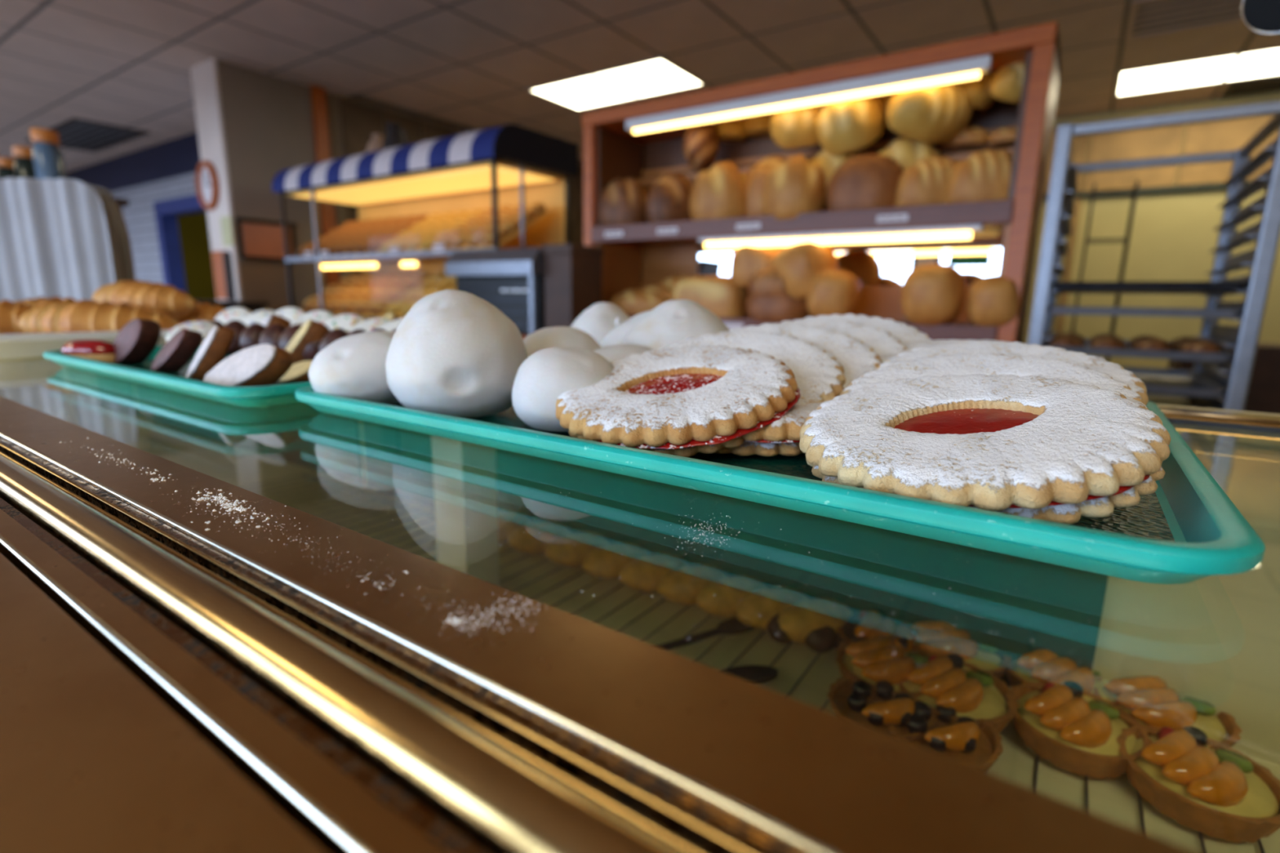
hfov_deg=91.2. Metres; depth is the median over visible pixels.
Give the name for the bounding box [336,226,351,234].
bun
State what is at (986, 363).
cookie
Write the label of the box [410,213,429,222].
bun
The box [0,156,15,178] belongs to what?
lidded jar
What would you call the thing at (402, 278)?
loaf
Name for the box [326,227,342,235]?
bun
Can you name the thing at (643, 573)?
pastry
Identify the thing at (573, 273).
cabinet
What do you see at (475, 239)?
bun
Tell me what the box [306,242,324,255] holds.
bun
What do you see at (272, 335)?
chocolate ball
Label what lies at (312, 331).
cake slice
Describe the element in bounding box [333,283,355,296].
loaf
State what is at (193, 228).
wall
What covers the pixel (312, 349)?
chocolate ball
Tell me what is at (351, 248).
bun
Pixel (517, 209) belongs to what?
bun
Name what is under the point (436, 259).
shelf
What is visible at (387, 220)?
bun
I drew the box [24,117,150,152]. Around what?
ceiling vent
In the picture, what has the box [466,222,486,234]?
bun
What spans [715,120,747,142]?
round loaf
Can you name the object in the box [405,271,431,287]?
loaf
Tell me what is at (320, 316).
cookie
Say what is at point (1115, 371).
cookie
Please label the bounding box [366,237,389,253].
bun
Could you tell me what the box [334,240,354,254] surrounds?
bun
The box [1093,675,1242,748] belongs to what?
tart
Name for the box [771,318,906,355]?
cookie
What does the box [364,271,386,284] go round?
loaf
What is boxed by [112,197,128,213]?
cabinet
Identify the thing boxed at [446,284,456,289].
loaf
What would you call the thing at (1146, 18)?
ceiling vent
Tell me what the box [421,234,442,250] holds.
bun
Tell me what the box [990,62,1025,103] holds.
loaf
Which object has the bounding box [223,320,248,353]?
chocolate ball
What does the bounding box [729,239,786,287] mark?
loaf
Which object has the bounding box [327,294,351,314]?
loaf
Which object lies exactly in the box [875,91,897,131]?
round loaf
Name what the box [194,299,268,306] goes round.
countertop
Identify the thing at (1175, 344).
pastry
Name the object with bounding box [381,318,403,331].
cookie
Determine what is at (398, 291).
loaf
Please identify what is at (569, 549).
pastry
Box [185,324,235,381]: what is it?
cake slice
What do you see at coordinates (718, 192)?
round loaf
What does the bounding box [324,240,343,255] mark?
bun
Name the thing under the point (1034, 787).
wire rack
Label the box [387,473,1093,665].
sugar dust
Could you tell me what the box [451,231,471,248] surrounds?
bun
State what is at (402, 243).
bun
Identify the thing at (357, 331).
chocolate ball
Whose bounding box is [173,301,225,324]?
croissant
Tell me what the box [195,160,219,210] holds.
wall clock
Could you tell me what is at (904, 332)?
cookie
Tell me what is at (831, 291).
loaf
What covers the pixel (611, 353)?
meringue
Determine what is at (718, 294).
loaf
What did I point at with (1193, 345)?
pastry
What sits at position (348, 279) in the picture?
loaf
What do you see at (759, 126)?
round loaf
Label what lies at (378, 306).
loaf
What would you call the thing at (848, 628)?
eclair
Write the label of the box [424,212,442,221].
bun
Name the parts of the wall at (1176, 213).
green trim, trim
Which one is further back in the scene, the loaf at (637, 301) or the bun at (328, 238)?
the bun at (328, 238)
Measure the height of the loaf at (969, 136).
0.060 m
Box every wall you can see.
[66,131,200,284]
[177,212,217,300]
[325,92,583,279]
[1023,90,1279,368]
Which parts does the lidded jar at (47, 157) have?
lid, glass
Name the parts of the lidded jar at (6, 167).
lid, glass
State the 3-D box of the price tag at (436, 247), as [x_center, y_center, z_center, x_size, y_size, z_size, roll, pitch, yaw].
[-1.111,-0.983,3.452,0.090,0.044,0.003,9,14,34]
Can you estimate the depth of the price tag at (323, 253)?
4.09 m
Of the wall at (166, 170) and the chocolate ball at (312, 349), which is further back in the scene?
the wall at (166, 170)
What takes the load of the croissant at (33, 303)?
on the serving tray at (26, 345)
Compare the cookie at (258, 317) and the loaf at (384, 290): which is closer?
the cookie at (258, 317)
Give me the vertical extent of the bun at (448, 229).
0.104 m
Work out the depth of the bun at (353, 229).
4.37 m
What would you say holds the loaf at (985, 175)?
on the shelf at (642, 258)
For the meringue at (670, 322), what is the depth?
0.40 m
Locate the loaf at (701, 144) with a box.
[683,121,719,171]
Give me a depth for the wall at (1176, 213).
4.98 m
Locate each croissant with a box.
[0,299,32,333]
[13,296,85,307]
[92,280,197,319]
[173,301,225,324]
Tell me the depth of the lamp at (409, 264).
3.73 m
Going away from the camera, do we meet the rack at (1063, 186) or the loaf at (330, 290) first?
the rack at (1063, 186)
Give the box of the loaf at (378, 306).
[368,294,396,315]
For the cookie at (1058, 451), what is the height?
0.038 m
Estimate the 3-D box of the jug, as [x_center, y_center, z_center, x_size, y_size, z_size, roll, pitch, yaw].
[-1.615,-1.877,4.173,0.186,0.250,0.160,1,11,-2]
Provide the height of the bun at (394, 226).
0.101 m
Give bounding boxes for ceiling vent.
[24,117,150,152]
[1124,0,1243,41]
[1220,75,1279,97]
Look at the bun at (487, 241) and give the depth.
3.31 m
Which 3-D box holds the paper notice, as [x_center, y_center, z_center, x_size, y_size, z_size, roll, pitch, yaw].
[-2.932,-1.386,4.449,0.160,0.200,0.004,9,14,34]
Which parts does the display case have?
post, sliding door, sliding door, finger pull, post, glass, sliding door, rail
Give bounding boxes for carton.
[1167,339,1279,413]
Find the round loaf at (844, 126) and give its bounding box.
[815,94,884,155]
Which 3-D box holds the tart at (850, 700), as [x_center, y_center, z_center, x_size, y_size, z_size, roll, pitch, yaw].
[0.164,0.192,0.427,0.069,0.028,0.069,1,11,0]
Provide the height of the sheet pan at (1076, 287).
0.024 m
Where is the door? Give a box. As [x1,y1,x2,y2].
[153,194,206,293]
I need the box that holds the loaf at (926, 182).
[894,155,960,206]
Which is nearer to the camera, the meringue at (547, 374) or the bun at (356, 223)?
the meringue at (547, 374)
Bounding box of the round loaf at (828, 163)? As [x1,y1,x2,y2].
[808,149,860,211]
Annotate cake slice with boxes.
[112,318,160,364]
[151,328,202,373]
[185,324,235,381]
[203,343,293,386]
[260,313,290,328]
[279,360,312,382]
[285,319,328,364]
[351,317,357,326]
[382,313,400,320]
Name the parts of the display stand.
post, post, post, ceiling panel, panel, post, post, post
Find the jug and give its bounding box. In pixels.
[382,122,408,149]
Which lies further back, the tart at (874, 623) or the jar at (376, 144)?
the jar at (376, 144)
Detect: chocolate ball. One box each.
[209,320,224,326]
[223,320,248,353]
[239,322,266,350]
[259,324,286,346]
[278,324,302,349]
[302,328,330,360]
[318,328,349,351]
[346,328,365,336]
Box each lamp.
[293,165,555,204]
[321,262,377,269]
[400,261,417,266]
[626,54,992,133]
[697,224,982,248]
[1240,0,1279,34]
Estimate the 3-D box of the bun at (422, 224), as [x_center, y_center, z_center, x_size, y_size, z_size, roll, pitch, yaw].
[-1.392,-1.271,3.999,0.085,0.103,0.147,12,16,42]
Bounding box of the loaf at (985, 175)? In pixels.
[946,149,1013,203]
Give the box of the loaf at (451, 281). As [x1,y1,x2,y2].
[440,275,457,287]
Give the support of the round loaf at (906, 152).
on the shelf at (642, 258)
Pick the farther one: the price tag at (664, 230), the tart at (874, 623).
the price tag at (664, 230)
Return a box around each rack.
[240,471,1265,852]
[1027,100,1279,411]
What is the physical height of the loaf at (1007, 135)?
0.048 m
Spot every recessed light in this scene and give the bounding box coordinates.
[525,57,706,110]
[1113,46,1279,97]
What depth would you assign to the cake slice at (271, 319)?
0.70 m
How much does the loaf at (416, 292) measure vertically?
0.133 m
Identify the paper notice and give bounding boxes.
[220,215,234,246]
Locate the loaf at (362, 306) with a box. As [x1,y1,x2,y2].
[354,294,379,315]
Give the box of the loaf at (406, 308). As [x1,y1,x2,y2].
[401,296,425,317]
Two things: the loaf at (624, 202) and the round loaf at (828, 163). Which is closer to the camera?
the round loaf at (828, 163)
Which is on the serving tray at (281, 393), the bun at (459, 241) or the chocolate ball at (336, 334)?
the chocolate ball at (336, 334)
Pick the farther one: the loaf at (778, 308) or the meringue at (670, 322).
the loaf at (778, 308)
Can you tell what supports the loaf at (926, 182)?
on the shelf at (642, 258)
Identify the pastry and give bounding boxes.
[60,339,119,364]
[497,511,533,542]
[508,520,572,554]
[544,531,610,567]
[582,542,649,579]
[619,553,688,591]
[657,564,728,604]
[696,575,768,617]
[735,586,809,631]
[777,598,852,644]
[1048,334,1085,346]
[1053,332,1084,340]
[1088,333,1120,346]
[1089,336,1127,348]
[1128,335,1159,349]
[1132,337,1172,351]
[1169,337,1204,351]
[1177,339,1222,353]
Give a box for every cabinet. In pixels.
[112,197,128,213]
[194,299,268,313]
[542,243,603,328]
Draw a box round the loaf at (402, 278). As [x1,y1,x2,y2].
[391,271,414,284]
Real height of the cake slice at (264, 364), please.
0.033 m
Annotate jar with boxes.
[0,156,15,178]
[11,145,35,178]
[29,128,66,178]
[366,133,383,152]
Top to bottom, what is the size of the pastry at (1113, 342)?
0.050 m
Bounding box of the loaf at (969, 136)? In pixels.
[943,126,990,147]
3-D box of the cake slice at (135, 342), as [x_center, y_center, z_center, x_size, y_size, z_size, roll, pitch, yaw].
[-0.470,-0.080,0.584,0.043,0.042,0.027,4,12,14]
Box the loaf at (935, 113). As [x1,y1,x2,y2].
[886,80,973,143]
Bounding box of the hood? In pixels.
[444,247,544,275]
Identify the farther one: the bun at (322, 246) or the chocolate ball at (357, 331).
the bun at (322, 246)
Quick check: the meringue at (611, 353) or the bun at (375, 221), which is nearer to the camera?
the meringue at (611, 353)
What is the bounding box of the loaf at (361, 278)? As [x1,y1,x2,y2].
[351,272,373,284]
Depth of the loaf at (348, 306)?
4.14 m
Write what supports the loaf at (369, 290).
in the display stand
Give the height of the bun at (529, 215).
0.098 m
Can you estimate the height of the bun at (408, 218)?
0.101 m
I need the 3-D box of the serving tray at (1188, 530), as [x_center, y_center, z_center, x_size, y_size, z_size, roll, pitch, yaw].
[0.052,-0.013,0.385,0.435,0.014,0.318,9,14,34]
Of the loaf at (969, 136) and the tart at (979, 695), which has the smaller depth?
the tart at (979, 695)
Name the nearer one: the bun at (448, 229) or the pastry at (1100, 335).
the pastry at (1100, 335)
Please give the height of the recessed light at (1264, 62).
0.034 m
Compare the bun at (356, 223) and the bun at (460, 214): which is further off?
the bun at (356, 223)
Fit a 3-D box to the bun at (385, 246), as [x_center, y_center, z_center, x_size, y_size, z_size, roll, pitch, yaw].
[-1.519,-1.113,3.846,0.085,0.103,0.147,12,16,42]
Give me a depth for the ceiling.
3.91 m
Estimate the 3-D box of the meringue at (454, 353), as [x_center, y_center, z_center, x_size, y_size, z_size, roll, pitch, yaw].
[-0.103,-0.042,0.355,0.078,0.070,0.076,9,14,34]
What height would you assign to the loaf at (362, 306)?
0.136 m
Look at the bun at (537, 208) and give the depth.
3.53 m
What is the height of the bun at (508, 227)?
0.098 m
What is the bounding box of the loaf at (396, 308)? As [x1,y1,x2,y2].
[384,296,414,315]
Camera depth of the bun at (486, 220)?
3.60 m
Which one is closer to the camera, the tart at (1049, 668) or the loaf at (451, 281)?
the tart at (1049, 668)
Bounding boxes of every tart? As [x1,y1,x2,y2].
[826,675,935,742]
[835,635,930,699]
[836,606,929,656]
[886,701,1003,772]
[897,653,1019,733]
[910,620,1011,679]
[1002,649,1120,706]
[1005,680,1152,779]
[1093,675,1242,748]
[1115,724,1279,842]
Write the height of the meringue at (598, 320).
0.064 m
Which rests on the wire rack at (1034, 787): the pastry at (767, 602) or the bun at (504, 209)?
the pastry at (767, 602)
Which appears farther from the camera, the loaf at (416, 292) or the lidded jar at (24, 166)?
the loaf at (416, 292)
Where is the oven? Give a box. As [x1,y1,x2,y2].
[444,247,544,335]
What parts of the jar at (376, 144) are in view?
lid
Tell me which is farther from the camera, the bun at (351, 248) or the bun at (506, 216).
the bun at (351, 248)
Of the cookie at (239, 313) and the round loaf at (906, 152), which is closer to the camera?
the cookie at (239, 313)
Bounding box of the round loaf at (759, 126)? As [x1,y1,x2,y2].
[743,115,772,137]
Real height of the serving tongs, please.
0.006 m
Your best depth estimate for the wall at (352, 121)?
5.19 m
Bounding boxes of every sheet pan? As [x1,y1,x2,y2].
[1042,337,1235,362]
[1048,306,1243,318]
[1051,281,1248,293]
[1122,366,1227,397]
[1146,392,1213,408]
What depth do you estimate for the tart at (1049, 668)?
0.45 m
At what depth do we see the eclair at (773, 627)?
0.53 m
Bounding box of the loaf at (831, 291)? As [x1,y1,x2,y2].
[806,268,860,316]
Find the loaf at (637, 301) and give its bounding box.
[609,288,670,314]
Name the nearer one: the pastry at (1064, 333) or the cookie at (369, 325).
the cookie at (369, 325)
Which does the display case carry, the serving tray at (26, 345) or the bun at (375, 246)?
the serving tray at (26, 345)
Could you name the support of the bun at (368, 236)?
on the display stand
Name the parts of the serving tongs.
arm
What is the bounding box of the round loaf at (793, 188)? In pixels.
[761,154,826,219]
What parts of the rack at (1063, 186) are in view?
post, post, post, post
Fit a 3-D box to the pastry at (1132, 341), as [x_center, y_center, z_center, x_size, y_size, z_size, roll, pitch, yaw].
[1.626,-0.267,2.011,0.092,0.050,0.123,8,14,32]
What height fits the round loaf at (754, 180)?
0.285 m
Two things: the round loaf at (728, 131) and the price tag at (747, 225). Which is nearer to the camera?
the price tag at (747, 225)
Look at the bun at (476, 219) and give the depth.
3.67 m
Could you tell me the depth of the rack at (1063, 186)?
1.84 m
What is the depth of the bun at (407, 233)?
3.89 m
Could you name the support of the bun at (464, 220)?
on the display stand
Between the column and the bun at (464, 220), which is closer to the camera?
the bun at (464, 220)
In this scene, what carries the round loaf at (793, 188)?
on the shelf at (642, 258)
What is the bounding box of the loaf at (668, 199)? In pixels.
[645,173,693,222]
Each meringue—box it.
[308,330,399,404]
[385,289,528,417]
[511,346,613,431]
[523,326,601,357]
[570,302,630,346]
[593,343,653,362]
[600,311,648,347]
[622,299,729,350]
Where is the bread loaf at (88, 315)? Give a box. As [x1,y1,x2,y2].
[18,299,180,333]
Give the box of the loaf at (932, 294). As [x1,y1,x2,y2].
[901,262,965,326]
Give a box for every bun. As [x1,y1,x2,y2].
[296,243,314,256]
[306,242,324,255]
[311,235,329,243]
[315,241,333,254]
[321,234,338,242]
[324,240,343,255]
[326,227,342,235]
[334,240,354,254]
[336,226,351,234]
[339,221,354,227]
[345,239,364,254]
[346,225,361,233]
[348,220,364,226]
[355,238,376,253]
[358,218,373,226]
[361,231,379,239]
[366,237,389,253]
[368,217,383,225]
[377,217,395,224]
[380,236,402,253]
[382,229,403,239]
[386,222,404,231]
[388,216,405,223]
[394,235,415,252]
[397,221,417,231]
[397,227,417,238]
[399,214,416,222]
[407,235,428,251]
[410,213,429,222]
[412,219,431,229]
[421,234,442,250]
[423,226,444,237]
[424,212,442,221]
[436,232,456,248]
[437,224,457,235]
[438,217,456,227]
[451,209,469,219]
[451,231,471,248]
[452,216,470,226]
[452,223,471,235]
[466,214,484,225]
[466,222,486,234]
[466,231,487,248]
[479,207,492,216]
[481,213,500,224]
[482,222,502,233]
[482,230,505,247]
[497,205,511,215]
[498,211,515,223]
[498,219,519,235]
[508,204,528,213]
[512,210,533,226]
[524,202,545,217]
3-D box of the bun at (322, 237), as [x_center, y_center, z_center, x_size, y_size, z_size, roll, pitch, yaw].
[-2.264,-1.315,4.463,0.097,0.102,0.143,12,16,44]
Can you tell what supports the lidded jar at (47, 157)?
on the cabinet at (121, 202)
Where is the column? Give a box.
[190,57,340,311]
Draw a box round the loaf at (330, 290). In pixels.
[323,283,343,295]
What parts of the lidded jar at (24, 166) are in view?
lid, glass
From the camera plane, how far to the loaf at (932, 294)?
2.12 m
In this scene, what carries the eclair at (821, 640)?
on the wire rack at (1034, 787)
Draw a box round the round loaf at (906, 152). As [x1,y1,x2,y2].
[876,137,941,171]
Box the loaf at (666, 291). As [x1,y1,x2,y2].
[641,285,674,300]
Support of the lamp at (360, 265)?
attached to the display stand
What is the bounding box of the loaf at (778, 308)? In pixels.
[746,293,810,322]
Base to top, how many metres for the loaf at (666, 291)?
0.111 m
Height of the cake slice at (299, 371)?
0.016 m
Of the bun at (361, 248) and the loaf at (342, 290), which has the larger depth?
the loaf at (342, 290)
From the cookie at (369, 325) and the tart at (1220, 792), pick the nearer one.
the tart at (1220, 792)
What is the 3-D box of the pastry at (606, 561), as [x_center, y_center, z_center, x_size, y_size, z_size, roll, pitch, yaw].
[-0.025,0.141,0.656,0.072,0.036,0.045,-3,12,-17]
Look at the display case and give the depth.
0.14 m
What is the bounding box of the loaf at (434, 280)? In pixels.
[422,271,447,287]
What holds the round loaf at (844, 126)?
on the shelf at (642, 258)
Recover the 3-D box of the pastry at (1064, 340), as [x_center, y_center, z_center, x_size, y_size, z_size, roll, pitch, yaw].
[1.339,-0.262,1.965,0.123,0.050,0.092,-7,14,-34]
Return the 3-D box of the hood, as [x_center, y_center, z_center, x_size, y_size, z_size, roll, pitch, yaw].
[-0.642,-0.779,2.986,0.580,0.120,0.240,9,14,34]
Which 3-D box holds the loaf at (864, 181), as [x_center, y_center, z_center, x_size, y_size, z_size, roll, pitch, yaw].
[0.831,-0.886,2.313,0.275,0.223,0.178,7,13,28]
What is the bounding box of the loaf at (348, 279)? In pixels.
[338,272,359,284]
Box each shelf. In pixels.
[315,255,450,263]
[582,21,1061,342]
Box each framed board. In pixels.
[211,250,235,300]
[235,217,300,262]
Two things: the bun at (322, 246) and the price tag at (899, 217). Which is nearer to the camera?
the price tag at (899, 217)
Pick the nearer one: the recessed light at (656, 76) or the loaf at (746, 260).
the loaf at (746, 260)
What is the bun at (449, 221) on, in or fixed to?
on the display stand
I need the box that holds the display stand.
[271,124,577,319]
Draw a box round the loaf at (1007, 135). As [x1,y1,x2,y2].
[987,127,1017,144]
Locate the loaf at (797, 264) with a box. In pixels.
[771,241,838,298]
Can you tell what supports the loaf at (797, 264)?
on the loaf at (778, 308)
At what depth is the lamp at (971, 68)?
2.28 m
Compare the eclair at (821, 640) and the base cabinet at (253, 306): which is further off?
the base cabinet at (253, 306)
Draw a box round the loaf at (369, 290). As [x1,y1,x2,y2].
[360,283,382,297]
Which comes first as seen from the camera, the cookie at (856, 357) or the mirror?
the cookie at (856, 357)
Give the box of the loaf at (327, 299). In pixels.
[314,293,338,311]
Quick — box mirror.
[697,228,1004,285]
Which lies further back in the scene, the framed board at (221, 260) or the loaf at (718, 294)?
the framed board at (221, 260)
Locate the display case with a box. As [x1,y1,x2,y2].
[0,357,1279,852]
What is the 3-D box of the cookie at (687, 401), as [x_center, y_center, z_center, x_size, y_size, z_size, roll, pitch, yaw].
[0.016,-0.016,0.300,0.114,0.042,0.114,-5,13,-26]
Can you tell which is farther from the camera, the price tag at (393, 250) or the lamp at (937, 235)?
the price tag at (393, 250)
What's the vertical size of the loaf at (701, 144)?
0.224 m
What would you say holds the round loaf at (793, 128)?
on the shelf at (642, 258)
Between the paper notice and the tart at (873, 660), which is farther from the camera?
the paper notice
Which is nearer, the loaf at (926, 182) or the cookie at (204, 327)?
the cookie at (204, 327)
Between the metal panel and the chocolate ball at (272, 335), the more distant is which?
the metal panel
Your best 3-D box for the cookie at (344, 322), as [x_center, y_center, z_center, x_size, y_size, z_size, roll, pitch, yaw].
[-0.323,-0.102,0.686,0.052,0.041,0.041,-1,12,-8]
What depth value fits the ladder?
4.11 m
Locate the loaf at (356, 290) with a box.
[346,283,368,296]
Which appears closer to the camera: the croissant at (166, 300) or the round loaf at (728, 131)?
the croissant at (166, 300)
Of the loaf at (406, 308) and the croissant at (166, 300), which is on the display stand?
the loaf at (406, 308)
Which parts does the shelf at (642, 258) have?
panel, panel, shelf, panel, panel, panel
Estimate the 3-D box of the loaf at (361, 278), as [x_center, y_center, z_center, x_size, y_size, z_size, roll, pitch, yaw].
[-2.013,-1.055,4.568,0.177,0.137,0.137,-9,15,-39]
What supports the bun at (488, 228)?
in the display stand
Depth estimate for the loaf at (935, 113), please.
2.16 m
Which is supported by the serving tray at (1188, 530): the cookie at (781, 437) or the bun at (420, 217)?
the cookie at (781, 437)
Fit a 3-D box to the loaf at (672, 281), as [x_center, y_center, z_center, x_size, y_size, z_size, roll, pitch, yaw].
[0.199,-0.656,2.976,0.141,0.120,0.308,-10,16,-43]
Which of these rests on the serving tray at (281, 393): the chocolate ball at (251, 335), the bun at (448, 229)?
the chocolate ball at (251, 335)
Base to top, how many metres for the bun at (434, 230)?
0.104 m
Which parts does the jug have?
handle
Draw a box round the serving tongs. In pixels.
[655,617,778,684]
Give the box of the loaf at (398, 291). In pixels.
[387,283,414,299]
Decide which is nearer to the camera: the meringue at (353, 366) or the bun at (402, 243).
the meringue at (353, 366)
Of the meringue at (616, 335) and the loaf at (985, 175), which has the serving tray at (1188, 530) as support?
the meringue at (616, 335)
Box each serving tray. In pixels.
[0,329,170,359]
[43,345,311,407]
[294,385,1265,584]
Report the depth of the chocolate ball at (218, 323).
0.72 m
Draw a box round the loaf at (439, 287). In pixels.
[422,283,449,296]
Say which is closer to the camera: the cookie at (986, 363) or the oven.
the cookie at (986, 363)
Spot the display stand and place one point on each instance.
(456, 173)
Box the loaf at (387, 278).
[377,271,399,284]
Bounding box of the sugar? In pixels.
[59,437,540,644]
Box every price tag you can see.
[304,251,312,257]
[320,249,328,257]
[389,246,399,254]
[432,244,444,252]
[604,230,622,236]
[657,226,677,234]
[723,322,743,329]
[736,222,759,230]
[876,213,908,222]
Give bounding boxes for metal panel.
[0,177,135,302]
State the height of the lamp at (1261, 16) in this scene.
1.582 m
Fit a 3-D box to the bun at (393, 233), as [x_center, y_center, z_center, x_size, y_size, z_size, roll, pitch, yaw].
[-1.572,-1.209,3.998,0.143,0.101,0.098,-10,16,-43]
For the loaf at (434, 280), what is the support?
on the display stand
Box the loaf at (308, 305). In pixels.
[302,294,326,312]
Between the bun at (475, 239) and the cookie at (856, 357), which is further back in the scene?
the bun at (475, 239)
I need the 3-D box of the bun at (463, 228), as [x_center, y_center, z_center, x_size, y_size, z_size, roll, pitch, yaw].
[-1.028,-1.129,3.633,0.128,0.098,0.099,-7,14,-34]
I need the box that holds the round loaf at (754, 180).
[744,155,787,216]
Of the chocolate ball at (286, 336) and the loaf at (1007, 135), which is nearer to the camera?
the chocolate ball at (286, 336)
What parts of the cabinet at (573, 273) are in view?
lid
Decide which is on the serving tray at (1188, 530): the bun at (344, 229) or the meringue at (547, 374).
the meringue at (547, 374)
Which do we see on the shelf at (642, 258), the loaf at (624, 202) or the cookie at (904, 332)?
the loaf at (624, 202)
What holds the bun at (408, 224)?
in the display stand
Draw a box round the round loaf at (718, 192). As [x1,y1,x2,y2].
[688,161,746,219]
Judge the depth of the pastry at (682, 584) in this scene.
0.59 m
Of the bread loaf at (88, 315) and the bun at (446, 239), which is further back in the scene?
the bun at (446, 239)
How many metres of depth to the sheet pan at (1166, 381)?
2.00 m
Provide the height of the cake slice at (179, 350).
0.037 m
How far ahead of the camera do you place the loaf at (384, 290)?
4.15 m
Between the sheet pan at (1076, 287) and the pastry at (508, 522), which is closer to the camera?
the pastry at (508, 522)
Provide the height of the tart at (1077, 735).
0.035 m
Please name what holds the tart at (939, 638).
on the wire rack at (1034, 787)
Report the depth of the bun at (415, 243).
3.66 m
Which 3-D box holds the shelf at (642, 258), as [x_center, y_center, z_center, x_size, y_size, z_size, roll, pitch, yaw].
[0.599,-0.862,2.636,1.830,1.000,0.430,9,14,34]
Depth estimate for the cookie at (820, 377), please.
0.34 m
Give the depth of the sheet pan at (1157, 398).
2.11 m
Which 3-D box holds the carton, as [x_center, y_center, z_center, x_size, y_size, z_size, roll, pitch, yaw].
[3.446,-0.225,3.536,0.700,0.483,0.500,9,14,34]
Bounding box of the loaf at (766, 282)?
[747,267,788,297]
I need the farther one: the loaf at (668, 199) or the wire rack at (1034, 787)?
the loaf at (668, 199)
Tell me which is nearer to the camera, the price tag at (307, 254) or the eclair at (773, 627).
the eclair at (773, 627)
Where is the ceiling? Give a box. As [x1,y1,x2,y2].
[0,0,1279,172]
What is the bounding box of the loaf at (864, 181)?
[826,154,903,210]
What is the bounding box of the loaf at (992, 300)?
[966,274,1023,327]
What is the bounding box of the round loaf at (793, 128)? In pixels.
[770,102,826,149]
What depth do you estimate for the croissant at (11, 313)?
0.82 m
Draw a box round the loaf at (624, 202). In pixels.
[599,177,648,226]
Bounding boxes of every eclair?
[766,613,792,644]
[804,626,836,653]
[835,610,866,648]
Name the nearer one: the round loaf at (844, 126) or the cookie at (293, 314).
the cookie at (293, 314)
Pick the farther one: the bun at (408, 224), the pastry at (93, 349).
the bun at (408, 224)
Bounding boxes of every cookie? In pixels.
[165,320,215,345]
[214,306,252,324]
[242,309,275,325]
[272,306,306,325]
[294,310,335,325]
[324,313,364,333]
[350,317,391,332]
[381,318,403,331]
[555,345,800,457]
[657,330,845,404]
[715,400,826,456]
[728,322,881,388]
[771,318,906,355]
[793,313,932,342]
[799,373,1171,524]
[839,352,1148,409]
[876,340,1148,405]
[879,339,1027,363]
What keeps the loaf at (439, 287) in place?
on the display stand
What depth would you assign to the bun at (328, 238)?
4.36 m
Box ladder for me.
[1071,180,1139,361]
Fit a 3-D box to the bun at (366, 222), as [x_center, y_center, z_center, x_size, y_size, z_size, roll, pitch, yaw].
[-1.948,-1.431,4.473,0.097,0.102,0.143,10,14,37]
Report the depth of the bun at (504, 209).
3.67 m
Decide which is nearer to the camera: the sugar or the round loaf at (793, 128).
the sugar
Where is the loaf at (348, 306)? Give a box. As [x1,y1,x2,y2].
[340,294,365,314]
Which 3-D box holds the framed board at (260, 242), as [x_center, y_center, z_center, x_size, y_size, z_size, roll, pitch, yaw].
[-2.715,-1.362,4.588,0.050,0.282,0.400,9,14,34]
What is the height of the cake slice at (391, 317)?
0.045 m
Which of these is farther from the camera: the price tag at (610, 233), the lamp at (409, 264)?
the lamp at (409, 264)
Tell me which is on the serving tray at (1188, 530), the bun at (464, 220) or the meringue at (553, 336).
the meringue at (553, 336)
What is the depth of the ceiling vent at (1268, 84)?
4.40 m
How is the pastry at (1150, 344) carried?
on the sheet pan at (1225, 356)
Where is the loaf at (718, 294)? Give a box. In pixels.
[672,275,749,318]
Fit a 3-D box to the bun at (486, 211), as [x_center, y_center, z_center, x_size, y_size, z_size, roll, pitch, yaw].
[-0.910,-1.275,3.775,0.128,0.098,0.099,-7,14,-34]
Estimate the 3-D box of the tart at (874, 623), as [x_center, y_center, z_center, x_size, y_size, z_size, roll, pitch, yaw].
[0.202,0.172,0.513,0.079,0.035,0.079,-10,16,-43]
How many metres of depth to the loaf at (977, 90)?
2.15 m
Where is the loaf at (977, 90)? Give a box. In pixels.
[961,73,995,110]
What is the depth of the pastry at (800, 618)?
0.52 m
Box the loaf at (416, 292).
[404,284,432,299]
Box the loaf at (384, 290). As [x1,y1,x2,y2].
[373,283,397,297]
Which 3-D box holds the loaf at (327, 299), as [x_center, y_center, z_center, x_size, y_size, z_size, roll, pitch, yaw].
[-2.175,-0.855,4.373,0.177,0.137,0.137,-9,15,-39]
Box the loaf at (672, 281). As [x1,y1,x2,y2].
[658,275,692,286]
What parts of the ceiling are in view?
panel, panel, panel, panel, panel, panel, panel, panel, panel, panel, panel, panel, panel, panel, panel, panel, panel, panel, panel, panel, panel, panel, panel, panel, panel, panel, panel, panel, panel, panel, panel, panel, panel, panel, panel, panel, panel, panel, panel, panel, panel, panel, panel, panel, panel, panel, panel, panel, panel, panel, panel, panel, panel, panel, panel, panel, panel, panel, panel, panel, panel, panel, panel, panel, panel, panel, panel, panel, panel, panel, panel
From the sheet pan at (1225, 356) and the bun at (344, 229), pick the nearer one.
the sheet pan at (1225, 356)
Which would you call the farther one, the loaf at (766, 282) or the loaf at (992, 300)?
the loaf at (766, 282)
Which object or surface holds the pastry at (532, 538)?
on the wire rack at (1034, 787)
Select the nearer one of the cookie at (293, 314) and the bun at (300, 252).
the cookie at (293, 314)

